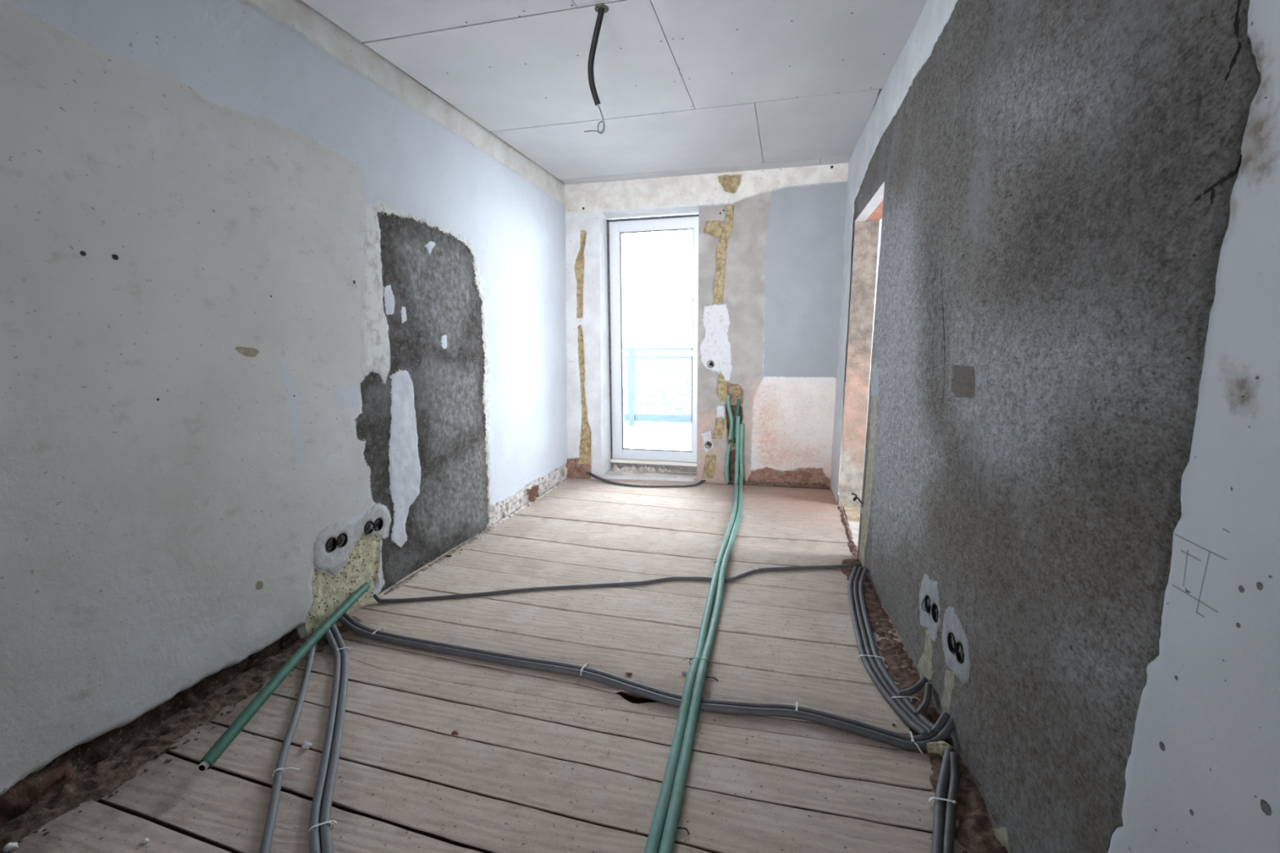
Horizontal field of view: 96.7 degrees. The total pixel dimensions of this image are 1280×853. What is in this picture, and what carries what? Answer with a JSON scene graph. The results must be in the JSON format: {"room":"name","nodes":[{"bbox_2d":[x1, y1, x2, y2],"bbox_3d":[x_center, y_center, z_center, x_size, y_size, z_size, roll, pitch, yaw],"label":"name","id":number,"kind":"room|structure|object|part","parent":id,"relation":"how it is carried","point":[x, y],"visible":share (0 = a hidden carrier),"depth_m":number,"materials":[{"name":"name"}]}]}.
{"room":"construction site","nodes":[
{"label":"construction site","id":0,"kind":"room"},
{"bbox_2d":[0,0,567,828],"bbox_3d":[-1.576,-0.318,1.803,0.088,2.780,7.350,2,9,14],"label":"wall","id":1,"kind":"structure","parent":0,"point":[268,295],"depth_m":2.06,"materials":[{"name":"paint"}]},
{"bbox_2d":[197,582,370,772],"bbox_3d":[-1.316,0.890,2.238,0.037,0.076,1.178,-1,9,-4],"label":"pipe","id":2,"kind":"object","parent":1,"relation":"attached to","point":[236,727],"visible":1,"depth_m":1.99,"materials":[{"name":"plastic"}]},
{"bbox_2d":[325,537,337,551],"bbox_3d":[-1.419,0.534,2.582,0.050,0.065,0.065,2,9,14],"label":"box","id":3,"kind":"object","parent":1,"relation":"attached to","point":[334,540],"visible":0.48,"depth_m":2.59,"materials":[{"name":"black plastic"}]},
{"bbox_2d":[337,533,347,547],"bbox_3d":[-1.403,0.527,2.643,0.050,0.065,0.065,2,9,14],"label":"box","id":4,"kind":"object","parent":1,"relation":"attached to","point":[344,534],"visible":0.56,"depth_m":2.65,"materials":[{"name":"black plastic"}]},
{"bbox_2d":[364,520,373,533],"bbox_3d":[-1.358,0.498,2.813,0.050,0.065,0.065,2,9,14],"label":"box","id":5,"kind":"object","parent":1,"relation":"attached to","point":[371,522],"visible":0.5,"depth_m":2.82,"materials":[{"name":"black plastic"}]},
{"bbox_2d":[373,518,382,531],"bbox_3d":[-1.341,0.494,2.876,0.050,0.065,0.065,2,9,14],"label":"box","id":6,"kind":"object","parent":1,"relation":"attached to","point":[380,524],"visible":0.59,"depth_m":2.89,"materials":[{"name":"black plastic"}]},
{"bbox_2d":[9,478,972,852],"bbox_3d":[1.070,1.217,1.415,5.560,0.304,7.510,2,9,14],"label":"floor","id":7,"kind":"structure","parent":0,"point":[538,761],"depth_m":1.93,"materials":[{"name":"beige wood"}]},
{"bbox_2d":[2,842,18,852],"bbox_3d":[-1.605,1.074,1.454,0.034,0.017,0.029,-4,9,-22],"label":"lump","id":8,"kind":"object","parent":7,"relation":"on","point":[11,846],"visible":1,"depth_m":1.45,"materials":[{"name":"white stone"}]},
{"bbox_2d":[138,838,149,844],"bbox_3d":[-1.278,1.073,1.470,0.018,0.009,0.019,2,9,14],"label":"lump","id":9,"kind":"object","parent":7,"relation":"on","point":[145,841],"visible":1,"depth_m":1.47,"materials":[{"name":"white stone"}]},
{"bbox_2d":[0,616,360,852],"bbox_3d":[-1.575,1.052,1.569,0.374,0.032,2.302,2,9,14],"label":"rubble","id":10,"kind":"object","parent":7,"relation":"on","point":[103,778],"visible":0.72,"depth_m":1.79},
{"bbox_2d":[258,644,315,852],"bbox_3d":[-1.139,0.996,1.853,0.037,0.041,1.239,-4,9,-24],"label":"conduit","id":11,"kind":"object","parent":7,"relation":"on","point":[267,837],"visible":0.93,"depth_m":1.73,"materials":[{"name":"grey plastic"}]},
{"bbox_2d":[272,767,299,777],"bbox_3d":[-1.052,1.029,1.693,0.074,0.029,0.013,-2,9,-13],"label":"cable tie","id":12,"kind":"object","parent":11,"relation":"attached to","point":[278,769],"visible":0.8,"depth_m":1.69,"materials":[{"name":"white plastic"}]},
{"bbox_2d":[301,742,311,749],"bbox_3d":[-1.059,1.015,1.810,0.030,0.022,0.023,2,9,14],"label":"lump","id":13,"kind":"object","parent":7,"relation":"on","point":[307,745],"visible":1,"depth_m":1.80,"materials":[{"name":"white stone"}]},
{"bbox_2d":[308,629,341,852],"bbox_3d":[-1.052,0.980,1.918,0.077,0.052,1.395,-5,10,-27],"label":"conduit","id":14,"kind":"object","parent":7,"relation":"on","point":[314,844],"visible":0.88,"depth_m":1.75,"materials":[{"name":"grey plastic"}]},
{"bbox_2d":[308,820,337,831],"bbox_3d":[-0.833,1.056,1.496,0.066,0.030,0.011,-4,9,-21],"label":"cable tie","id":15,"kind":"object","parent":14,"relation":"attached to","point":[331,822],"visible":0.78,"depth_m":1.50,"materials":[{"name":"white plastic"}]},
{"bbox_2d":[336,646,353,653],"bbox_3d":[-1.224,0.929,2.351,0.071,0.030,0.012,-4,9,-23],"label":"cable tie","id":16,"kind":"object","parent":14,"relation":"attached to","point":[348,648],"visible":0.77,"depth_m":2.35,"materials":[{"name":"white plastic"}]},
{"bbox_2d":[320,623,348,852],"bbox_3d":[-1.030,0.978,1.934,0.077,0.052,1.399,-5,10,-27],"label":"conduit","id":17,"kind":"object","parent":7,"relation":"on","point":[326,846],"visible":0.94,"depth_m":1.76,"materials":[{"name":"grey plastic"}]},
{"bbox_2d":[381,528,493,597],"bbox_3d":[-1.134,0.773,3.421,0.120,0.020,1.201,2,9,14],"label":"rubble","id":18,"kind":"object","parent":7,"relation":"on","point":[398,585],"visible":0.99,"depth_m":3.38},
{"bbox_2d":[451,729,458,735],"bbox_3d":[-0.609,1.010,1.874,0.026,0.011,0.019,2,9,14],"label":"scrap","id":19,"kind":"object","parent":7,"relation":"on","point":[455,732],"visible":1,"depth_m":1.87,"materials":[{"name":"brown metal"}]},
{"bbox_2d":[489,478,570,528],"bbox_3d":[-0.844,0.590,4.607,0.067,0.027,1.566,2,9,14],"label":"rubble","id":20,"kind":"object","parent":7,"relation":"on","point":[500,522],"visible":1,"depth_m":4.37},
{"bbox_2d":[373,563,862,603],"bbox_3d":[-0.024,0.817,2.995,2.625,0.040,0.117,-2,9,-9],"label":"conduit","id":21,"kind":"object","parent":7,"relation":"on","point":[375,597],"visible":0.95,"depth_m":2.97,"materials":[{"name":"grey plastic"}]},
{"bbox_2d":[625,671,632,675],"bbox_3d":[-0.042,0.953,2.196,0.024,0.013,0.018,-3,9,-19],"label":"stone","id":22,"kind":"object","parent":7,"relation":"on","point":[628,673],"visible":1,"depth_m":2.19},
{"bbox_2d":[337,616,954,751],"bbox_3d":[-0.200,0.924,2.157,2.524,0.081,0.129,2,9,18],"label":"conduit","id":23,"kind":"object","parent":7,"relation":"on","point":[948,729],"visible":0.96,"depth_m":2.01,"materials":[{"name":"grey plastic"}]},
{"bbox_2d":[580,663,588,675],"bbox_3d":[-0.219,0.946,2.198,0.013,0.030,0.081,2,9,14],"label":"cable tie","id":24,"kind":"object","parent":23,"relation":"attached to","point":[584,665],"visible":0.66,"depth_m":2.20,"materials":[{"name":"white plastic"}]},
{"bbox_2d":[908,731,922,754],"bbox_3d":[0.861,1.000,1.791,0.016,0.030,0.101,0,9,5],"label":"cable tie","id":25,"kind":"object","parent":23,"relation":"attached to","point":[909,732],"visible":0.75,"depth_m":1.79,"materials":[{"name":"white plastic"}]},
{"bbox_2d":[342,612,950,741],"bbox_3d":[-0.199,0.920,2.182,2.498,0.081,0.123,2,9,18],"label":"conduit","id":26,"kind":"object","parent":7,"relation":"on","point":[944,717],"visible":0.62,"depth_m":2.03,"materials":[{"name":"grey plastic"}]},
{"bbox_2d":[586,471,706,487],"bbox_3d":[0.055,0.438,5.150,1.235,0.142,0.368,0,9,4],"label":"conduit","id":27,"kind":"object","parent":7,"relation":"on","point":[587,473],"visible":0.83,"depth_m":5.00,"materials":[{"name":"grey plastic"}]},
{"bbox_2d":[589,472,703,485],"bbox_3d":[0.053,0.436,5.165,1.224,0.141,0.363,0,9,4],"label":"conduit","id":28,"kind":"object","parent":7,"relation":"on","point":[589,473],"visible":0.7,"depth_m":5.01,"materials":[{"name":"grey plastic"}]},
{"bbox_2d":[676,826,689,835],"bbox_3d":[0.108,1.056,1.495,0.051,0.009,0.015,3,9,24],"label":"wire offcut","id":29,"kind":"object","parent":7,"relation":"on","point":[677,828],"visible":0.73,"depth_m":1.49,"materials":[{"name":"black plastic"}]},
{"bbox_2d":[644,416,740,852],"bbox_3d":[0.443,0.501,3.126,0.067,0.623,3.882,2,9,13],"label":"conduit","id":30,"kind":"object","parent":7,"relation":"on","point":[654,838],"visible":0.96,"depth_m":1.95,"materials":[{"name":"green plastic"}]},
{"bbox_2d":[658,423,743,852],"bbox_3d":[0.480,0.535,3.132,0.070,0.553,3.883,2,9,13],"label":"conduit","id":31,"kind":"object","parent":7,"relation":"on","point":[668,839],"visible":1,"depth_m":1.94,"materials":[{"name":"green plastic"}]},
{"bbox_2d":[683,657,708,667],"bbox_3d":[0.217,0.917,2.207,0.098,0.038,0.014,1,9,7],"label":"cable tie","id":32,"kind":"object","parent":31,"relation":"attached to","point":[691,659],"visible":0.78,"depth_m":2.20,"materials":[{"name":"white plastic"}]},
{"bbox_2d":[742,480,829,488],"bbox_3d":[1.257,0.500,5.035,0.838,0.044,0.132,2,9,13],"label":"rubble","id":33,"kind":"object","parent":7,"relation":"on","point":[820,485],"visible":0.97,"depth_m":5.02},
{"bbox_2d":[837,506,857,555],"bbox_3d":[1.409,0.686,3.884,0.056,0.019,1.060,2,9,14],"label":"rubble","id":34,"kind":"object","parent":7,"relation":"on","point":[853,548],"visible":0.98,"depth_m":3.74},
{"bbox_2d":[848,565,928,737],"bbox_3d":[0.990,0.883,2.465,0.130,0.051,1.356,1,9,12],"label":"conduit","id":35,"kind":"object","parent":7,"relation":"on","point":[914,726],"visible":0.98,"depth_m":2.17,"materials":[{"name":"grey plastic"}]},
{"bbox_2d":[891,696,919,702],"bbox_3d":[0.930,0.966,2.006,0.105,0.029,0.014,0,9,3],"label":"cable tie","id":36,"kind":"object","parent":35,"relation":"attached to","point":[909,697],"visible":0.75,"depth_m":2.00,"materials":[{"name":"white plastic"}]},
{"bbox_2d":[853,566,935,733],"bbox_3d":[1.014,0.884,2.461,0.128,0.051,1.340,1,9,12],"label":"conduit","id":37,"kind":"object","parent":7,"relation":"on","point":[863,632],"visible":0.91,"depth_m":2.24,"materials":[{"name":"grey plastic"}]},
{"bbox_2d":[857,567,941,733],"bbox_3d":[1.038,0.884,2.457,0.128,0.052,1.324,1,9,12],"label":"conduit","id":38,"kind":"object","parent":7,"relation":"on","point":[874,651],"visible":0.82,"depth_m":2.29,"materials":[{"name":"grey plastic"}]},
{"bbox_2d":[858,654,886,661],"bbox_3d":[0.925,0.927,2.265,0.105,0.029,0.014,2,9,14],"label":"cable tie","id":39,"kind":"object","parent":38,"relation":"attached to","point":[860,655],"visible":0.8,"depth_m":2.27,"materials":[{"name":"white plastic"}]},
{"bbox_2d":[840,558,1008,852],"bbox_3d":[0.999,0.939,2.211,0.256,0.026,2.369,1,9,10],"label":"rubble","id":40,"kind":"object","parent":7,"relation":"on","point":[975,833],"visible":0.61,"depth_m":1.80,"materials":[{"name":"brown soil"}]},
{"bbox_2d":[926,741,956,757],"bbox_3d":[0.929,0.999,1.757,0.065,0.047,0.061,-5,10,-29],"label":"lump","id":41,"kind":"object","parent":7,"relation":"on","point":[939,747],"visible":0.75,"depth_m":1.75,"materials":[{"name":"beige stone"}]},
{"bbox_2d":[931,745,954,852],"bbox_3d":[0.807,1.029,1.523,0.038,0.048,0.519,5,10,31],"label":"conduit","id":42,"kind":"object","parent":7,"relation":"on","point":[944,776],"visible":0.94,"depth_m":1.55,"materials":[{"name":"grey plastic"}]},
{"bbox_2d":[942,751,959,852],"bbox_3d":[0.825,1.032,1.506,0.036,0.048,0.482,4,10,29],"label":"conduit","id":43,"kind":"object","parent":7,"relation":"on","point":[954,777],"visible":0.99,"depth_m":1.54,"materials":[{"name":"grey plastic"}]},
{"bbox_2d":[928,796,956,807],"bbox_3d":[0.830,1.034,1.559,0.071,0.031,0.010,2,9,14],"label":"cable tie","id":44,"kind":"object","parent":43,"relation":"attached to","point":[932,797],"visible":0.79,"depth_m":1.56,"materials":[{"name":"white plastic"}]},
{"bbox_2d":[301,0,927,184],"bbox_3d":[1.177,-1.669,0.951,6.300,0.251,8.100,2,9,14],"label":"ceiling","id":45,"kind":"structure","parent":0,"point":[678,83],"depth_m":2.95,"materials":[{"name":"grey paint"}]},
{"bbox_2d":[584,2,608,133],"bbox_3d":[-0.186,-1.522,2.422,0.117,0.522,0.060,2,9,14],"label":"cable","id":46,"kind":"object","parent":45,"relation":"hanging from","point":[601,8],"visible":0.98,"depth_m":2.41,"materials":[{"name":"black plastic"}]},
{"bbox_2d":[564,163,860,493],"bbox_3d":[0.518,-0.811,4.971,2.582,2.780,0.142,1,9,11],"label":"wall","id":47,"kind":"structure","parent":0,"point":[771,241],"depth_m":4.89,"materials":[{"name":"paint"}]},
{"bbox_2d":[599,205,698,478],"bbox_3d":[0.124,-0.731,5.224,0.899,2.362,0.443,2,9,14],"label":"door frame","id":48,"kind":"structure","parent":47,"relation":"in","point":[606,465],"depth_m":5.22,"materials":[{"name":"white plastic"}]},
{"bbox_2d":[606,213,698,472],"bbox_3d":[0.148,-0.726,5.252,0.902,2.312,0.115,2,9,14],"label":"door","id":49,"kind":"structure","parent":48,"relation":"attached to","point":[669,460],"depth_m":5.26,"materials":[{"name":"white plastic"}]},
{"bbox_3d":[0.154,0.337,5.402,0.880,0.030,0.095,2,9,14],"label":"sill","id":50,"kind":"part","parent":49,"relation":"part of","materials":[{"name":"white plastic"}]},
{"bbox_2d":[611,464,696,473],"bbox_3d":[0.128,0.400,5.393,0.835,0.071,0.142,1,9,10],"label":"rubble","id":51,"kind":"object","parent":48,"relation":"on","point":[626,468],"visible":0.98,"depth_m":5.42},
{"bbox_2d":[704,441,711,448],"bbox_3d":[0.618,0.163,5.127,0.063,0.063,0.050,2,9,14],"label":"box","id":52,"kind":"object","parent":47,"relation":"attached to","point":[708,443],"visible":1,"depth_m":5.12,"materials":[{"name":"brown plastic"}]},
{"bbox_2d":[706,360,714,368],"bbox_3d":[0.626,-0.549,5.012,0.063,0.063,0.050,2,9,14],"label":"box","id":53,"kind":"object","parent":47,"relation":"attached to","point":[711,364],"visible":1,"depth_m":5.01,"materials":[{"name":"black plastic"}]},
{"bbox_2d":[724,443,731,482],"bbox_3d":[0.780,0.326,5.072,0.057,0.347,0.071,2,9,14],"label":"conduit","id":54,"kind":"object","parent":47,"relation":"attached to","point":[728,447],"visible":1,"depth_m":5.07,"materials":[{"name":"green plastic"}]},
{"bbox_2d":[726,394,733,439],"bbox_3d":[0.791,-0.082,5.018,0.077,0.405,0.045,-4,9,-20],"label":"conduit","id":55,"kind":"object","parent":47,"relation":"attached to","point":[728,397],"visible":1,"depth_m":5.00,"materials":[{"name":"green plastic"}]},
{"bbox_2d":[728,441,735,451],"bbox_3d":[0.830,0.180,5.067,0.098,0.091,0.048,2,9,14],"label":"mortar dab","id":56,"kind":"object","parent":47,"relation":"attached to","point":[732,449],"visible":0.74,"depth_m":5.06,"materials":[{"name":"beige concrete"}]},
{"bbox_2d":[732,417,734,447],"bbox_3d":[0.823,0.053,5.029,0.021,0.271,0.027,2,9,14],"label":"conduit","id":57,"kind":"object","parent":47,"relation":"attached to","point":[733,419],"visible":1,"depth_m":5.02,"materials":[{"name":"green plastic"}]},
{"bbox_2d":[727,384,741,397],"bbox_3d":[0.831,-0.316,4.991,0.124,0.125,0.040,2,9,14],"label":"mortar dab","id":58,"kind":"object","parent":47,"relation":"attached to","point":[735,389],"visible":1,"depth_m":4.98,"materials":[{"name":"beige concrete"}]},
{"bbox_2d":[733,399,740,437],"bbox_3d":[0.855,-0.071,5.006,0.058,0.343,0.030,4,10,29],"label":"conduit","id":59,"kind":"object","parent":47,"relation":"attached to","point":[738,400],"visible":0.79,"depth_m":4.99,"materials":[{"name":"green plastic"}]},
{"bbox_2d":[862,218,881,488],"bbox_3d":[3.289,-0.740,4.405,2.880,3.250,0.100,2,9,14],"label":"wall","id":60,"kind":"structure","parent":0,"point":[880,221],"depth_m":4.65,"materials":[{"name":"white paint"}]},
{"bbox_2d":[830,0,1279,852],"bbox_3d":[0.935,-0.253,1.257,0.137,2.780,7.561,1,9,12],"label":"wall","id":61,"kind":"structure","parent":0,"point":[1073,441],"depth_m":1.15,"materials":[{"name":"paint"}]},
{"bbox_2d":[843,506,860,521],"bbox_3d":[1.606,0.647,4.223,0.160,0.024,0.300,2,9,14],"label":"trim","id":62,"kind":"structure","parent":61,"relation":"attached to","point":[852,513],"depth_m":4.20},
{"bbox_2d":[851,493,862,503],"bbox_3d":[1.266,0.424,3.289,0.084,0.069,0.041,2,9,14],"label":"loose wire","id":63,"kind":"object","parent":61,"relation":"attached to","point":[855,497],"visible":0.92,"depth_m":3.29,"materials":[{"name":"black plastic"}]},
{"bbox_2d":[838,181,884,507],"bbox_3d":[1.507,-0.320,3.720,0.204,2.210,1.094,2,9,13],"label":"doorway","id":64,"kind":"structure","parent":61,"relation":"in","point":[867,224],"depth_m":4.21,"materials":[{"name":"beige paint"}]},
{"bbox_2d":[897,676,928,696],"bbox_3d":[0.977,0.934,2.026,0.118,0.059,0.042,-3,9,-16],"label":"conduit","id":65,"kind":"object","parent":61,"relation":"attached to","point":[921,683],"visible":0.95,"depth_m":2.01,"materials":[{"name":"grey plastic"}]},
{"bbox_2d":[914,682,932,715],"bbox_3d":[0.979,0.942,1.954,0.034,0.071,0.136,7,11,41],"label":"conduit","id":66,"kind":"object","parent":61,"relation":"attached to","point":[924,706],"visible":0.95,"depth_m":1.95,"materials":[{"name":"grey plastic"}]},
{"bbox_2d":[921,595,930,613],"bbox_3d":[1.075,0.655,2.093,0.064,0.065,0.065,1,9,9],"label":"box","id":67,"kind":"object","parent":61,"relation":"attached to","point":[927,609],"visible":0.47,"depth_m":2.10,"materials":[{"name":"black plastic"}]},
{"bbox_2d":[931,603,938,622],"bbox_3d":[1.067,0.660,2.010,0.050,0.065,0.065,1,9,9],"label":"box","id":68,"kind":"object","parent":61,"relation":"attached to","point":[934,606],"visible":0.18,"depth_m":2.03,"materials":[{"name":"black plastic"}]},
{"bbox_2d":[947,631,955,653],"bbox_3d":[1.036,0.703,1.846,0.050,0.065,0.065,1,9,9],"label":"box","id":69,"kind":"object","parent":61,"relation":"attached to","point":[951,648],"visible":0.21,"depth_m":1.87,"materials":[{"name":"black plastic"}]},
{"bbox_2d":[955,641,964,663],"bbox_3d":[1.023,0.708,1.776,0.050,0.065,0.065,1,9,9],"label":"box","id":70,"kind":"object","parent":61,"relation":"attached to","point":[958,643],"visible":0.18,"depth_m":1.80,"materials":[{"name":"black plastic"}]},
{"label":"outside","id":71,"kind":"structure","parent":0,"visible":0},
{"bbox_2d":[623,421,691,450],"bbox_3d":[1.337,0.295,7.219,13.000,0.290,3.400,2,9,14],"label":"terrace","id":72,"kind":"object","parent":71,"point":[643,435],"depth_m":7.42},
{"bbox_2d":[622,347,692,425],"bbox_3d":[0.086,-0.571,8.252,6.410,1.130,0.080,2,9,14],"label":"balcony railing","id":73,"kind":"object","parent":72,"relation":"on","point":[656,388],"visible":0.18,"depth_m":8.20,"materials":[{"name":"white glass"}]},
{"bbox_3d":[-0.746,-0.608,8.465,1.190,0.830,0.012,2,9,14],"label":"panel","id":74,"kind":"part","parent":73,"relation":"part of","materials":[{"name":"glass"}]},
{"bbox_3d":[-0.117,-0.558,8.307,0.090,1.090,0.080,2,9,14],"label":"post","id":75,"kind":"part","parent":73,"relation":"part of","materials":[{"name":"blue metal"}]},
{"bbox_3d":[0.078,-1.110,8.172,6.400,0.040,0.060,2,9,14],"label":"rail","id":76,"kind":"part","parent":73,"relation":"part of","materials":[{"name":"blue metal"}]},
{"bbox_3d":[0.079,-1.004,8.188,6.400,0.025,0.030,2,9,14],"label":"rail","id":77,"kind":"part","parent":73,"relation":"part of","materials":[{"name":"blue metal"}]},
{"bbox_3d":[0.085,-0.121,8.321,6.400,0.100,0.040,2,9,14],"label":"rail","id":78,"kind":"part","parent":73,"relation":"part of","materials":[{"name":"blue metal"}]},
{"bbox_3d":[0.512,-0.567,8.141,1.190,0.830,0.012,2,9,14],"label":"panel","id":79,"kind":"part","parent":73,"relation":"part of","materials":[{"name":"glass"}]}
]}

